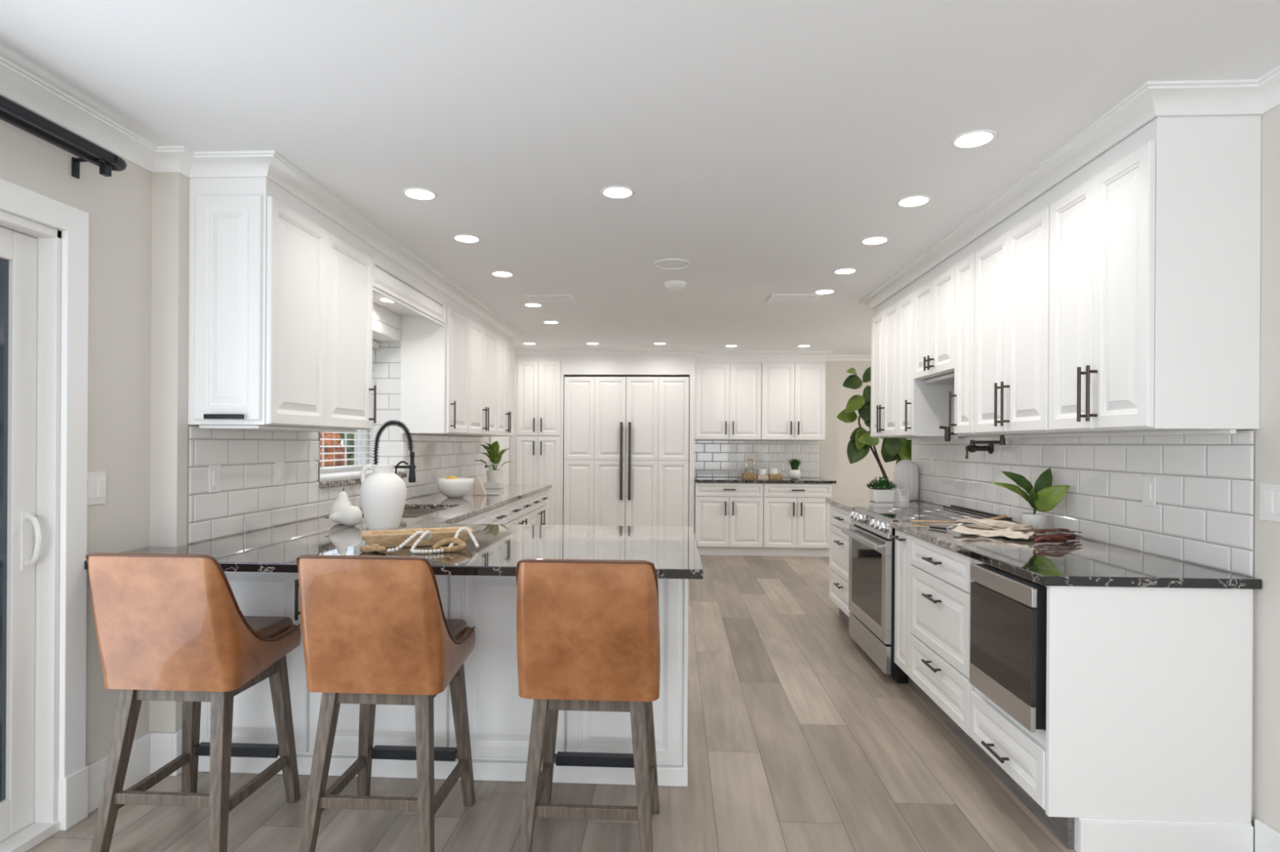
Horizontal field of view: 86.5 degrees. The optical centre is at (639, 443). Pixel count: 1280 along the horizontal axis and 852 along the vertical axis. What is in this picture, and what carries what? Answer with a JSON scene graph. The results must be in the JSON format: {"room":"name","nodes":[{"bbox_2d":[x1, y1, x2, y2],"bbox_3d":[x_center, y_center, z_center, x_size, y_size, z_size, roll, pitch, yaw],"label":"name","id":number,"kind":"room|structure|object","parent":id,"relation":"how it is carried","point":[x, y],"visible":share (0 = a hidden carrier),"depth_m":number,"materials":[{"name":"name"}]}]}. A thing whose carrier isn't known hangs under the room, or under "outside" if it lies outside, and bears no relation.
{"room":"kitchen","nodes":[
{"label":"kitchen","id":0,"kind":"room"},
{"bbox_2d":[0,94,152,778],"bbox_3d":[-2.219,0.083,-0.221,0.200,2.487,5.940,0,0,3],"label":"wall","id":1,"kind":"structure","parent":0,"point":[118,206],"depth_m":2.55,"materials":[{"name":"white paint"}]},
{"bbox_2d":[0,209,61,851],"bbox_3d":[-2.165,0.297,0.951,0.225,2.060,2.787,0,0,3],"label":"door","id":2,"kind":"structure","parent":1,"relation":"in","point":[30,251],"depth_m":2.29,"materials":[{"name":"white plastic"}]},
{"bbox_2d":[0,178,88,831],"bbox_3d":[-2.047,0.253,0.947,0.030,2.150,2.959,0,0,3],"label":"trim","id":3,"kind":"structure","parent":1,"relation":"attached to","point":[73,780],"depth_m":2.36,"materials":[{"name":"white paint"}]},
{"bbox_2d":[0,95,126,178],"bbox_3d":[-1.957,-0.975,1.383,0.153,0.083,2.168,0,0,3],"label":"curtain rod","id":4,"kind":"object","parent":1,"relation":"attached to","point":[11,112],"visible":1,"depth_m":2.21,"materials":[{"name":"black metal"}]},
{"bbox_2d":[87,471,106,506],"bbox_3d":[-1.981,0.163,2.476,0.011,0.118,0.090,0,0,3],"label":"light switch","id":5,"kind":"object","parent":1,"relation":"attached to","point":[96,482],"visible":0.99,"depth_m":2.48,"materials":[{"name":"white plastic"}]},
{"bbox_2d":[86,731,151,813],"bbox_3d":[-1.978,1.243,2.580,0.018,0.170,0.320,0,0,3],"label":"baseboard","id":6,"kind":"structure","parent":1,"relation":"attached to","point":[139,764],"depth_m":2.62,"materials":[{"name":"white paint"}]},
{"bbox_2d":[148,173,510,733],"bbox_3d":[-1.888,0.085,5.920,0.366,2.487,6.360,0,0,3],"label":"wall","id":7,"kind":"structure","parent":0,"point":[169,455],"depth_m":2.74,"materials":[{"name":"white paint"}]},
{"bbox_2d":[150,728,182,776],"bbox_3d":[-1.906,1.244,2.743,0.111,0.170,0.048,0,0,3],"label":"baseboard","id":8,"kind":"structure","parent":7,"relation":"attached to","point":[161,743],"depth_m":2.72,"materials":[{"name":"white paint"}]},
{"bbox_2d":[187,177,376,432],"bbox_3d":[-1.639,-0.576,3.233,0.386,1.027,0.992,0,0,3],"label":"upper cabinet","id":9,"kind":"object","parent":7,"relation":"attached to","point":[280,293],"depth_m":2.81,"materials":[{"name":"white paint"}]},
{"bbox_2d":[187,424,488,544],"bbox_3d":[-1.741,-0.170,5.052,0.006,1.170,4.520,0,0,3],"label":"tiled wall","id":10,"kind":"structure","parent":7,"relation":"attached to","point":[249,500],"depth_m":3.38,"materials":[{"name":"white tile"}]},
{"bbox_2d":[208,465,221,493],"bbox_3d":[-1.838,0.151,2.944,0.011,0.118,0.072,0,0,3],"label":"wall outlet","id":11,"kind":"object","parent":10,"relation":"attached to","point":[215,471],"visible":1,"depth_m":2.94,"materials":[{"name":"white plastic"}]},
{"bbox_2d":[275,461,284,485],"bbox_3d":[-1.814,0.149,3.429,0.011,0.118,0.075,0,0,3],"label":"light switch","id":12,"kind":"object","parent":10,"relation":"attached to","point":[279,466],"visible":1,"depth_m":3.42,"materials":[{"name":"white plastic"}]},
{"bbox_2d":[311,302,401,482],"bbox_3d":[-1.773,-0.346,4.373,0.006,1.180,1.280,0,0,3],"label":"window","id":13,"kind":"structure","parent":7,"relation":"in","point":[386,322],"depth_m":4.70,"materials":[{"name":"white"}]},
{"bbox_2d":[319,342,403,481],"bbox_3d":[-1.931,-0.272,4.426,0.322,0.970,1.190,0,0,3],"label":"window","id":14,"kind":"structure","parent":7,"relation":"in","point":[326,474],"depth_m":5.01,"materials":[{"name":"white plastic"}]},
{"bbox_2d":[319,340,379,471],"bbox_3d":[-1.977,-0.273,4.428,0.060,0.947,1.150,0,0,3],"label":"window blind","id":15,"kind":"object","parent":14,"relation":"attached to","point":[375,345],"visible":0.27,"depth_m":4.60,"materials":[{"name":"white plastic"}]},
{"bbox_2d":[318,472,407,488],"bbox_3d":[-1.775,0.232,4.418,0.050,0.035,1.210,0,0,3],"label":"sill","id":16,"kind":"structure","parent":7,"relation":"attached to","point":[324,484],"depth_m":4.05,"materials":[{"name":"black stone"}]},
{"bbox_2d":[368,342,403,464],"bbox_3d":[-1.871,-0.271,5.015,0.264,0.970,0.001,0,0,3],"label":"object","id":17,"kind":"structure","parent":7,"relation":"attached to","point":[388,342],"depth_m":5.01,"materials":[{"name":"grey"}]},
{"bbox_2d":[372,328,401,342],"bbox_3d":[-1.897,-0.754,4.424,0.264,0.004,1.190,0,0,3],"label":"trim","id":18,"kind":"structure","parent":7,"relation":"attached to","point":[377,336],"depth_m":4.84,"materials":[{"name":"white paint"}]},
{"bbox_2d":[369,245,445,326],"bbox_3d":[-1.607,-0.972,4.342,0.338,0.235,1.225,0,0,3],"label":"window valance","id":19,"kind":"object","parent":7,"relation":"attached to","point":[411,295],"visible":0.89,"depth_m":4.28,"materials":[{"name":"white paint"}]},
{"bbox_2d":[400,294,468,434],"bbox_3d":[-1.541,-0.583,5.213,0.386,1.012,0.518,0,0,3],"label":"upper cabinet","id":20,"kind":"object","parent":7,"relation":"attached to","point":[434,357],"visible":0.92,"depth_m":4.96,"materials":[{"name":"white paint"}]},
{"bbox_2d":[0,56,871,360],"bbox_3d":[1.093,-1.107,2.785,6.105,0.071,12.030,0,0,3],"label":"trim","id":21,"kind":"structure","parent":7,"relation":"attached to","point":[17,85],"depth_m":2.76,"materials":[{"name":"white paint"}]},
{"bbox_2d":[438,309,497,435],"bbox_3d":[-1.507,-0.583,5.917,0.386,1.012,0.888,0,0,3],"label":"upper cabinet","id":22,"kind":"object","parent":7,"relation":"attached to","point":[482,338],"visible":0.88,"depth_m":5.86,"materials":[{"name":"white paint"}]},
{"bbox_2d":[479,328,515,436],"bbox_3d":[-1.467,-0.583,6.711,0.386,1.012,0.698,0,0,3],"label":"upper cabinet","id":23,"kind":"object","parent":7,"relation":"attached to","point":[505,348],"visible":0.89,"depth_m":6.66,"materials":[{"name":"white paint"}]},
{"bbox_2d":[488,436,509,484],"bbox_3d":[-1.603,0.230,7.779,0.020,2.200,0.820,0,0,3],"label":"door","id":24,"kind":"structure","parent":7,"relation":"in","point":[504,442],"depth_m":7.98,"materials":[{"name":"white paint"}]},
{"bbox_2d":[26,555,1076,851],"bbox_3d":[0.235,1.391,2.892,8.200,0.100,12.400,0,0,3],"label":"floor","id":25,"kind":"structure","parent":0,"point":[798,741],"depth_m":2.67,"materials":[{"name":"grey wood"}]},
{"bbox_2d":[85,552,301,851],"bbox_3d":[-1.504,0.834,2.335,0.448,0.993,0.513,0,0,3],"label":"bar stool","id":26,"kind":"object","parent":25,"relation":"on","point":[170,627],"visible":1,"depth_m":2.15,"materials":[{"name":"brown leather"}]},
{"bbox_2d":[296,555,475,851],"bbox_3d":[-0.842,0.838,2.318,0.448,0.993,0.513,0,0,3],"label":"bar stool","id":27,"kind":"object","parent":25,"relation":"on","point":[376,630],"visible":1,"depth_m":2.13,"materials":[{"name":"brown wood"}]},
{"bbox_2d":[198,571,688,786],"bbox_3d":[-0.817,0.894,3.095,2.052,0.882,0.838,0,0,3],"label":"base cabinet","id":28,"kind":"object","parent":25,"relation":"on","point":[500,720],"visible":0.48,"depth_m":2.71,"materials":[{"name":"white paint"}]},
{"bbox_2d":[84,484,702,579],"bbox_3d":[-0.774,0.437,4.664,2.207,0.033,4.620,0,0,3],"label":"countertop","id":29,"kind":"structure","parent":28,"relation":"on","point":[673,552],"depth_m":2.84,"materials":[{"name":"black stone"}]},
{"bbox_2d":[328,488,351,523],"bbox_3d":[-1.560,0.323,3.556,0.121,0.184,0.121,0,0,3],"label":"pear","id":30,"kind":"object","parent":29,"relation":"on","point":[342,501],"visible":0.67,"depth_m":3.52,"materials":[{"name":"white ceramic"}]},
{"bbox_2d":[324,506,362,526],"bbox_3d":[-1.485,0.364,3.432,0.160,0.102,0.106,0,0,3],"label":"pear","id":31,"kind":"object","parent":29,"relation":"on","point":[351,516],"visible":1,"depth_m":3.39,"materials":[{"name":"white ceramic"}]},
{"bbox_2d":[360,464,406,530],"bbox_3d":[-1.235,0.258,3.265,0.217,0.319,0.211,0,0,3],"label":"ceramic jug","id":32,"kind":"object","parent":29,"relation":"on","point":[383,493],"visible":0.97,"depth_m":3.19,"materials":[{"name":"white ceramic"}]},
{"bbox_2d":[372,419,415,482],"bbox_3d":[-1.577,0.131,4.385,0.288,0.569,0.124,0,0,3],"label":"kitchen faucet","id":33,"kind":"object","parent":29,"relation":"on","point":[411,467],"visible":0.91,"depth_m":4.34,"materials":[{"name":"black metal"}]},
{"bbox_2d":[360,526,474,548],"bbox_3d":[-0.924,0.390,2.828,0.437,0.058,0.157,0,0,-23],"label":"dough bowl","id":34,"kind":"object","parent":29,"relation":"on","point":[388,539],"visible":0.61,"depth_m":2.78,"materials":[{"name":"brown wood"}]},
{"bbox_2d":[359,527,479,554],"bbox_3d":[-0.858,0.379,2.656,0.440,0.083,0.169,0,0,-23],"label":"bead garland","id":35,"kind":"object","parent":29,"relation":"on","point":[462,545],"visible":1,"depth_m":2.64,"materials":[{"name":"wood"}]},
{"bbox_2d":[401,508,444,518],"bbox_3d":[-1.447,0.547,4.261,0.419,0.193,0.870,0,0,3],"label":"sink","id":36,"kind":"object","parent":29,"relation":"in","point":[407,513],"visible":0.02,"depth_m":4.69,"materials":[{"name":"silver metal"}]},
{"bbox_2d":[436,477,473,497],"bbox_3d":[-1.433,0.342,5.277,0.278,0.149,0.278,0,0,3],"label":"serving bowl","id":37,"kind":"object","parent":29,"relation":"on","point":[460,487],"visible":0.99,"depth_m":5.18,"materials":[{"name":"white ceramic"}]},
{"bbox_2d":[472,475,487,495],"bbox_3d":[-1.297,0.340,5.516,0.107,0.155,0.049,0,0,3],"label":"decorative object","id":38,"kind":"object","parent":29,"relation":"on","point":[479,490],"visible":1,"depth_m":5.50,"materials":[{"name":"beige fabric"}]},
{"bbox_2d":[484,481,503,488],"bbox_3d":[-1.362,0.387,6.365,0.145,0.060,0.140,0,0,3],"label":"box","id":39,"kind":"object","parent":29,"relation":"on","point":[487,485],"visible":0.86,"depth_m":6.29,"materials":[{"name":"white ceramic"}]},
{"bbox_2d":[475,440,512,482],"bbox_3d":[-1.376,0.164,6.356,0.370,0.385,0.169,0,0,3],"label":"potted plant","id":40,"kind":"object","parent":39,"relation":"on","point":[495,456],"visible":1,"depth_m":6.33,"materials":[{"name":"green plant"}]},
{"bbox_2d":[417,503,508,524],"bbox_3d":[-1.373,0.891,4.986,0.762,0.882,0.555,0,0,3],"label":"base cabinet","id":41,"kind":"object","parent":25,"relation":"on","point":[499,515],"visible":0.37,"depth_m":4.97,"materials":[{"name":"white paint"}]},
{"bbox_2d":[452,511,488,524],"bbox_3d":[-1.415,0.890,4.132,0.762,0.882,1.155,0,0,3],"label":"base cabinet","id":42,"kind":"object","parent":25,"relation":"on","point":[481,518],"visible":0.02,"depth_m":4.43,"materials":[{"name":"white paint"}]},
{"bbox_2d":[505,496,531,524],"bbox_3d":[-1.340,0.891,5.663,0.762,0.882,0.800,0,0,3],"label":"base cabinet","id":43,"kind":"object","parent":25,"relation":"on","point":[518,510],"visible":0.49,"depth_m":5.63,"materials":[{"name":"white paint"}]},
{"bbox_2d":[510,354,561,524],"bbox_3d":[-1.255,0.122,8.569,0.632,2.420,0.705,0,0,3],"label":"pantry cabinet","id":44,"kind":"object","parent":25,"relation":"on","point":[535,445],"visible":0.7,"depth_m":8.25,"materials":[{"name":"white paint"}]},
{"bbox_2d":[528,489,548,524],"bbox_3d":[-1.300,0.891,6.462,0.762,0.882,0.800,0,0,3],"label":"base cabinet","id":45,"kind":"object","parent":25,"relation":"on","point":[538,509],"visible":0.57,"depth_m":6.41,"materials":[{"name":"white paint"}]},
{"bbox_2d":[515,558,660,851],"bbox_3d":[-0.155,0.843,2.274,0.448,0.993,0.513,0,0,3],"label":"bar stool","id":46,"kind":"object","parent":25,"relation":"on","point":[588,630],"visible":1,"depth_m":2.08,"materials":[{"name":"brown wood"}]},
{"bbox_2d":[563,376,689,526],"bbox_3d":[-0.156,0.252,8.514,1.521,2.135,0.689,0,0,3],"label":"refrigerator","id":47,"kind":"object","parent":25,"relation":"on","point":[626,438],"visible":0.91,"depth_m":8.22,"materials":[{"name":"white wood"}]},
{"bbox_2d":[560,354,695,528],"bbox_3d":[-0.133,0.129,8.541,1.612,2.420,0.649,0,0,3],"label":"refrigerator surround","id":48,"kind":"object","parent":25,"relation":"on","point":[572,365],"visible":0.6,"depth_m":8.21,"materials":[{"name":"white paint"}]},
{"bbox_2d":[693,481,763,555],"bbox_3d":[1.082,0.905,8.453,0.814,0.882,0.705,0,0,3],"label":"base cabinet","id":49,"kind":"object","parent":25,"relation":"on","point":[728,517],"visible":0.93,"depth_m":8.14,"materials":[{"name":"white paint"}]},
{"bbox_2d":[762,483,831,556],"bbox_3d":[1.893,0.910,8.413,0.809,0.882,0.705,0,0,3],"label":"base cabinet","id":50,"kind":"object","parent":25,"relation":"on","point":[796,516],"visible":0.89,"depth_m":8.10,"materials":[{"name":"white paint"}]},
{"bbox_2d":[694,476,836,484],"bbox_3d":[1.512,0.451,8.438,1.668,0.033,0.694,0,0,3],"label":"countertop","id":51,"kind":"structure","parent":50,"relation":"on","point":[697,479],"depth_m":8.12,"materials":[{"name":"black stone"}]},
{"bbox_2d":[786,458,802,479],"bbox_3d":[1.914,0.304,8.423,0.234,0.264,0.244,0,0,3],"label":"potted grass","id":52,"kind":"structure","parent":51,"relation":"on","point":[794,473],"depth_m":8.37,"materials":[{"name":"white ceramic"}]},
{"bbox_2d":[829,503,853,623],"bbox_3d":[1.791,0.910,4.985,0.702,0.882,0.785,0,0,3],"label":"base cabinet","id":53,"kind":"object","parent":25,"relation":"on","point":[839,517],"visible":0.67,"depth_m":5.07,"materials":[{"name":"white paint"}]},
{"bbox_2d":[825,498,942,511],"bbox_3d":[1.802,0.452,5.000,0.687,0.033,0.815,0,0,3],"label":"countertop","id":54,"kind":"structure","parent":53,"relation":"on","point":[848,504],"depth_m":4.93,"materials":[{"name":"black stone"}]},
{"bbox_2d":[866,476,896,502],"bbox_3d":[1.819,0.342,5.117,0.238,0.182,0.232,0,0,3],"label":"potted succulent","id":55,"kind":"object","parent":54,"relation":"on","point":[882,494],"visible":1,"depth_m":5.05,"materials":[{"name":"white ceramic"}]},
{"bbox_2d":[868,488,894,502],"bbox_3d":[1.817,0.388,5.116,0.153,0.094,0.153,0,0,3],"label":"pot","id":56,"kind":"object","parent":55,"relation":"on","point":[876,495],"depth_m":5.04,"materials":[{"name":"white ceramic"}]},
{"bbox_2d":[893,488,909,502],"bbox_3d":[1.978,0.389,5.145,0.129,0.095,0.043,0,0,3],"label":"card","id":57,"kind":"object","parent":54,"relation":"on","point":[900,495],"visible":0.98,"depth_m":5.14,"materials":[{"name":"white"}]},
{"bbox_2d":[893,459,919,501],"bbox_3d":[2.061,0.280,5.265,0.187,0.314,0.183,0,0,3],"label":"ribbed vase","id":58,"kind":"object","parent":54,"relation":"on","point":[906,474],"visible":0.88,"depth_m":5.19,"materials":[{"name":"white ceramic"}]},
{"bbox_2d":[889,528,924,702],"bbox_3d":[1.726,0.909,3.663,0.702,0.882,0.248,0,0,3],"label":"base cabinet","id":59,"kind":"object","parent":25,"relation":"on","point":[902,540],"visible":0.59,"depth_m":3.67,"materials":[{"name":"white paint"}]},
{"bbox_2d":[841,505,1013,683],"bbox_3d":[1.713,0.879,4.192,0.749,0.942,0.803,0,0,3],"label":"stove","id":60,"kind":"object","parent":25,"relation":"on","point":[871,608],"visible":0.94,"depth_m":4.06,"materials":[{"name":"silver metal"}]},
{"bbox_2d":[853,506,1012,522],"bbox_3d":[1.757,0.438,4.190,0.658,0.025,0.803,0,0,3],"label":"cooktop","id":61,"kind":"object","parent":60,"relation":"in","point":[952,513],"depth_m":4.17,"materials":[{"name":"silver metal"}]},
{"bbox_2d":[909,534,988,767],"bbox_3d":[1.702,0.909,3.180,0.702,0.882,0.720,0,0,3],"label":"base cabinet","id":62,"kind":"object","parent":25,"relation":"on","point":[940,580],"visible":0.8,"depth_m":3.13,"materials":[{"name":"white paint"}]},
{"bbox_2d":[890,521,1262,589],"bbox_3d":[1.703,0.434,2.998,0.687,0.068,1.580,0,0,3],"label":"countertop","id":63,"kind":"structure","parent":62,"relation":"on","point":[1082,562],"depth_m":2.52,"materials":[{"name":"black stone"}]},
{"bbox_2d":[910,515,1007,524],"bbox_3d":[1.718,0.404,3.662,0.489,0.055,0.060,0,0,11],"label":"wooden spoon","id":64,"kind":"object","parent":63,"relation":"on","point":[1002,517],"visible":0.68,"depth_m":3.66,"materials":[{"name":"brown wood"}]},
{"bbox_2d":[954,519,1036,531],"bbox_3d":[1.739,0.395,3.339,0.247,0.038,0.371,0,0,-40],"label":"linen towel","id":65,"kind":"object","parent":63,"relation":"on","point":[1017,527],"visible":0.88,"depth_m":3.24,"materials":[{"name":"beige fabric"}]},
{"bbox_2d":[990,467,1070,532],"bbox_3d":[1.898,0.276,3.336,0.266,0.320,0.258,0,0,3],"label":"potted plant","id":66,"kind":"object","parent":63,"relation":"on","point":[1044,497],"visible":0.94,"depth_m":3.34,"materials":[{"name":"green plant"}]},
{"bbox_2d":[1032,528,1082,543],"bbox_3d":[1.850,0.405,3.001,0.334,0.055,0.128,0,0,-23],"label":"straps","id":67,"kind":"object","parent":63,"relation":"on","point":[1057,538],"visible":1,"depth_m":2.97,"materials":[{"name":"brown leather"}]},
{"bbox_2d":[969,560,1253,851],"bbox_3d":[1.669,0.909,2.516,0.702,0.882,0.608,0,0,3],"label":"base cabinet","id":68,"kind":"object","parent":25,"relation":"on","point":[1145,744],"visible":0.85,"depth_m":2.22,"materials":[{"name":"white paint"}]},
{"bbox_2d":[969,563,1046,732],"bbox_3d":[1.594,0.729,2.509,0.535,0.485,0.478,0,0,3],"label":"microwave oven","id":69,"kind":"object","parent":68,"relation":"in","point":[1008,611],"visible":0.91,"depth_m":2.43,"materials":[{"name":"black glass"}]},
{"bbox_2d":[0,0,1279,355],"bbox_3d":[0.949,-1.191,2.857,6.800,0.100,12.400,0,0,3],"label":"ceiling","id":70,"kind":"structure","parent":0,"point":[757,144],"depth_m":2.34,"materials":[{"name":"white paint"}]},
{"bbox_2d":[402,187,437,199],"bbox_3d":[-1.015,-1.151,3.135,0.156,0.005,0.156,0,0,3],"label":"recessed light","id":71,"kind":"object","parent":70,"relation":"in","point":[419,193],"visible":1,"depth_m":3.12,"materials":[{"name":"white paint"}]},
{"bbox_2d":[452,234,480,243],"bbox_3d":[-0.972,-1.150,3.816,0.156,0.005,0.156,0,0,3],"label":"recessed light","id":72,"kind":"object","parent":70,"relation":"in","point":[467,238],"visible":1,"depth_m":3.81,"materials":[{"name":"white"}]},
{"bbox_2d":[523,294,577,303],"bbox_3d":[-0.708,-1.147,5.382,0.380,0.009,0.280,0,0,3],"label":"ceiling vent","id":73,"kind":"object","parent":70,"relation":"in","point":[532,299],"visible":1,"depth_m":5.36,"materials":[{"name":"white metal"}]},
{"bbox_2d":[600,186,634,199],"bbox_3d":[-0.102,-1.145,3.100,0.156,0.005,0.156,0,0,3],"label":"recessed light","id":74,"kind":"object","parent":70,"relation":"in","point":[611,192],"visible":1,"depth_m":3.09,"materials":[{"name":"white"}]},
{"bbox_2d":[653,258,690,269],"bbox_3d":[0.204,-1.142,4.326,0.236,0.008,0.236,0,0,3],"label":"ceiling speaker","id":75,"kind":"object","parent":70,"relation":"attached to","point":[667,264],"visible":1,"depth_m":4.32,"materials":[{"name":"white paint"}]},
{"bbox_2d":[663,280,687,290],"bbox_3d":[0.252,-1.123,4.854,0.170,0.045,0.170,0,0,3],"label":"smoke detector","id":76,"kind":"object","parent":70,"relation":"attached to","point":[670,285],"visible":1,"depth_m":4.80,"materials":[{"name":"white paint"}]},
{"bbox_2d":[766,293,822,302],"bbox_3d":[1.200,-1.135,5.308,0.380,0.009,0.280,0,0,3],"label":"ceiling vent","id":77,"kind":"object","parent":70,"relation":"in","point":[775,298],"visible":1,"depth_m":5.29,"materials":[{"name":"white metal"}]},
{"bbox_2d":[860,235,889,244],"bbox_3d":[1.314,-1.137,3.807,0.156,0.005,0.156,0,0,3],"label":"recessed light","id":78,"kind":"object","parent":70,"relation":"in","point":[876,240],"visible":1,"depth_m":3.79,"materials":[{"name":"white"}]},
{"bbox_2d":[896,195,931,207],"bbox_3d":[1.284,-1.137,3.190,0.156,0.005,0.156,0,0,3],"label":"recessed light","id":79,"kind":"object","parent":70,"relation":"in","point":[913,201],"visible":1,"depth_m":3.18,"materials":[{"name":"white"}]},
{"bbox_2d":[951,129,996,148],"bbox_3d":[1.247,-1.137,2.542,0.156,0.005,0.156,0,0,3],"label":"recessed light","id":80,"kind":"object","parent":70,"relation":"in","point":[976,138],"visible":1,"depth_m":2.53,"materials":[{"name":"white"}]},
{"bbox_2d":[724,360,896,498],"bbox_3d":[1.438,0.105,8.850,6.200,2.487,0.120,0,0,3],"label":"wall","id":81,"kind":"structure","parent":0,"point":[852,480],"depth_m":8.73,"materials":[{"name":"white paint"}]},
{"bbox_2d":[694,357,761,439],"bbox_3d":[1.099,-0.561,8.603,0.824,1.025,0.405,0,0,3],"label":"upper cabinet","id":82,"kind":"object","parent":81,"relation":"attached to","point":[728,390],"visible":0.89,"depth_m":8.44,"materials":[{"name":"white paint"}]},
{"bbox_2d":[694,440,818,478],"bbox_3d":[1.495,0.196,8.782,1.598,0.477,0.006,0,0,3],"label":"tiled wall","id":83,"kind":"structure","parent":81,"relation":"attached to","point":[713,458],"depth_m":8.78,"materials":[{"name":"white tile"}]},
{"bbox_2d":[760,357,825,440],"bbox_3d":[1.905,-0.556,8.563,0.785,1.025,0.405,0,0,3],"label":"upper cabinet","id":84,"kind":"object","parent":81,"relation":"attached to","point":[793,396],"visible":0.98,"depth_m":8.40,"materials":[{"name":"white paint"}]},
{"bbox_2d":[836,366,911,488],"bbox_3d":[2.445,0.260,6.755,0.964,2.189,0.425,0,0,3],"label":"fiddle leaf fig","id":85,"kind":"object","parent":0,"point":[898,449],"visible":0.39,"depth_m":6.67,"materials":[{"name":"green plant"}]},
{"bbox_2d":[926,105,1279,851],"bbox_3d":[2.012,0.109,1.017,0.120,2.487,8.830,0,0,3],"label":"wall","id":86,"kind":"structure","parent":0,"point":[1266,628],"depth_m":2.17,"materials":[{"name":"white paint"}]},
{"bbox_2d":[870,290,933,437],"bbox_3d":[1.960,-0.558,5.035,0.388,1.020,0.648,0,0,3],"label":"upper cabinet","id":87,"kind":"object","parent":86,"relation":"attached to","point":[885,322],"visible":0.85,"depth_m":5.00,"materials":[{"name":"white paint"}]},
{"bbox_2d":[897,279,967,436],"bbox_3d":[1.936,-0.558,4.559,0.388,1.020,0.301,0,0,3],"label":"upper cabinet","id":88,"kind":"object","parent":86,"relation":"attached to","point":[922,408],"visible":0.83,"depth_m":4.42,"materials":[{"name":"white paint"}]},
{"bbox_2d":[913,251,958,380],"bbox_3d":[1.914,-0.740,4.086,0.388,0.658,0.642,0,0,3],"label":"upper cabinet","id":89,"kind":"object","parent":86,"relation":"attached to","point":[934,313],"visible":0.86,"depth_m":4.05,"materials":[{"name":"white paint"}]},
{"bbox_2d":[923,372,954,384],"bbox_3d":[1.957,-0.396,4.088,0.297,0.026,0.560,0,0,3],"label":"range hood","id":90,"kind":"object","parent":89,"relation":"attached to","point":[948,379],"visible":0.29,"depth_m":4.19,"materials":[{"name":"silver metal"}]},
{"bbox_2d":[948,237,1025,435],"bbox_3d":[1.891,-0.559,3.640,0.388,1.020,0.246,0,0,3],"label":"upper cabinet","id":91,"kind":"object","parent":86,"relation":"attached to","point":[964,333],"visible":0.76,"depth_m":3.64,"materials":[{"name":"white paint"}]},
{"bbox_2d":[973,186,1113,434],"bbox_3d":[1.867,-0.559,3.167,0.388,1.020,0.698,0,0,3],"label":"upper cabinet","id":92,"kind":"object","parent":86,"relation":"attached to","point":[1012,258],"visible":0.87,"depth_m":3.12,"materials":[{"name":"white paint"}]},
{"bbox_2d":[1004,429,1236,438],"bbox_3d":[1.982,-0.040,2.991,0.020,0.016,1.530,0,0,3],"label":"rail","id":93,"kind":"object","parent":92,"relation":"attached to","point":[1209,431],"visible":1,"depth_m":2.69,"materials":[{"name":"white paint"}]},
{"bbox_2d":[858,65,1279,308],"bbox_3d":[2.803,-1.097,1.083,2.522,0.071,8.800,0,0,3],"label":"trim","id":94,"kind":"structure","parent":86,"relation":"attached to","point":[1153,100],"depth_m":2.42,"materials":[{"name":"white paint"}]},
{"bbox_2d":[911,430,1254,577],"bbox_3d":[2.085,0.196,3.822,0.006,0.483,3.200,0,0,3],"label":"tiled wall","id":95,"kind":"structure","parent":86,"relation":"attached to","point":[1202,514],"depth_m":2.83,"materials":[{"name":"white tile"}]},
{"bbox_2d":[939,426,1005,458],"bbox_3d":[1.932,-0.010,3.963,0.293,0.199,0.301,0,0,11],"label":"pot filler","id":96,"kind":"object","parent":95,"relation":"attached to","point":[971,447],"visible":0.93,"depth_m":4.04,"materials":[{"name":"brown metal"}]},
{"bbox_2d":[1142,475,1155,506],"bbox_3d":[2.021,0.189,2.704,0.011,0.118,0.072,0,0,3],"label":"wall outlet","id":97,"kind":"object","parent":95,"relation":"attached to","point":[1148,483],"visible":1,"depth_m":2.69,"materials":[{"name":"white plastic"}]},
{"bbox_2d":[1048,115,1261,432],"bbox_3d":[1.835,-0.559,2.516,0.388,1.020,0.601,0,0,3],"label":"upper cabinet","id":98,"kind":"object","parent":86,"relation":"attached to","point":[1154,307],"visible":0.98,"depth_m":2.22,"materials":[{"name":"white paint"}]},
{"bbox_2d":[1254,819,1279,851],"bbox_3d":[1.859,1.281,-0.535,0.018,0.140,5.475,0,0,3],"label":"baseboard","id":99,"kind":"structure","parent":86,"relation":"attached to","point":[1267,838],"depth_m":2.16,"materials":[{"name":"white paint"}]},
{"bbox_2d":[1259,483,1279,522],"bbox_3d":[2.000,0.187,2.119,0.011,0.118,0.165,0,0,3],"label":"light switch","id":100,"kind":"object","parent":86,"relation":"attached to","point":[1269,494],"visible":1,"depth_m":2.16,"materials":[{"name":"white plastic"}]},
{"label":"outside","id":101,"kind":"structure","parent":0,"visible":0},
{"bbox_3d":[-7.952,1.517,5.399,11.600,0.050,18.000,0,0,3],"label":"lawn","id":102,"kind":"structure","parent":101,"visible":0},
{"bbox_2d":[319,432,348,466],"bbox_3d":[-3.678,0.667,7.702,0.672,1.702,0.696,0,0,-20],"label":"brick wall","id":103,"kind":"structure","parent":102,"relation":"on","point":[326,435],"depth_m":7.52,"materials":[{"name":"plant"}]},
{"bbox_2d":[338,433,354,465],"bbox_3d":[-4.468,0.345,10.902,1.717,2.336,1.866,0,0,3],"label":"bush","id":104,"kind":"object","parent":102,"relation":"on","point":[349,436],"visible":0.02,"depth_m":10.03,"materials":[{"name":"green plant"}]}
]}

